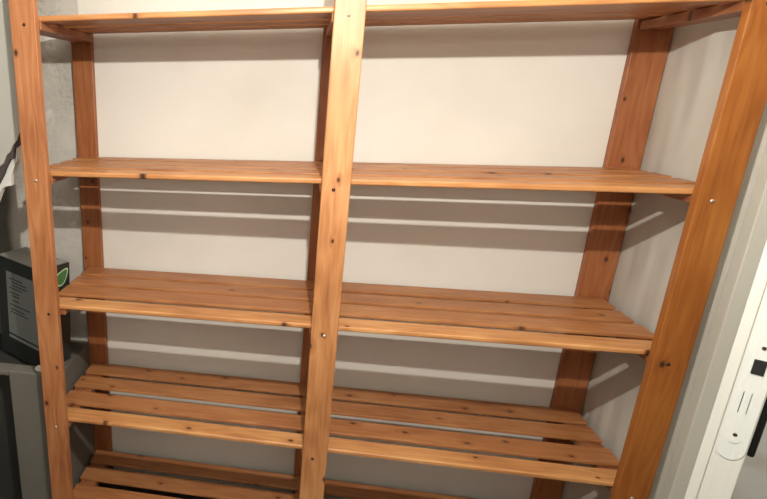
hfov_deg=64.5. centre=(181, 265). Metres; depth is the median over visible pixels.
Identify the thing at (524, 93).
wall
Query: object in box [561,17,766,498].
wall
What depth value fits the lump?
1.72 m
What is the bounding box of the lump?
[35,365,40,371]
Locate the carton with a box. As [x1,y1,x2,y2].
[0,247,70,365]
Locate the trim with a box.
[659,146,766,498]
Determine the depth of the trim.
1.27 m
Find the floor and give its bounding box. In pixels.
[98,423,766,498]
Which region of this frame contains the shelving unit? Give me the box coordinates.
[8,0,766,498]
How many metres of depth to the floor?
2.16 m
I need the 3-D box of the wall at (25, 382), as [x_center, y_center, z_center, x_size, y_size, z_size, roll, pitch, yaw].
[-0.938,-0.266,1.823,1.144,2.350,0.354,3,18,11]
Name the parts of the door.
handle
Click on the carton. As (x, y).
(19, 332)
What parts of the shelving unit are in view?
post, post, shelf, shelf, shelf, shelf, shelf, post, post, shelf, shelf, shelf, shelf, shelf, post, post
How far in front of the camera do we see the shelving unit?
1.51 m
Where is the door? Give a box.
[684,240,766,498]
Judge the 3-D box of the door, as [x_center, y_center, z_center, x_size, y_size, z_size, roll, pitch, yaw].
[0.985,0.180,0.926,0.662,2.000,0.101,-15,23,-39]
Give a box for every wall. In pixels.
[0,0,94,498]
[0,0,634,498]
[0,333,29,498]
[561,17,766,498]

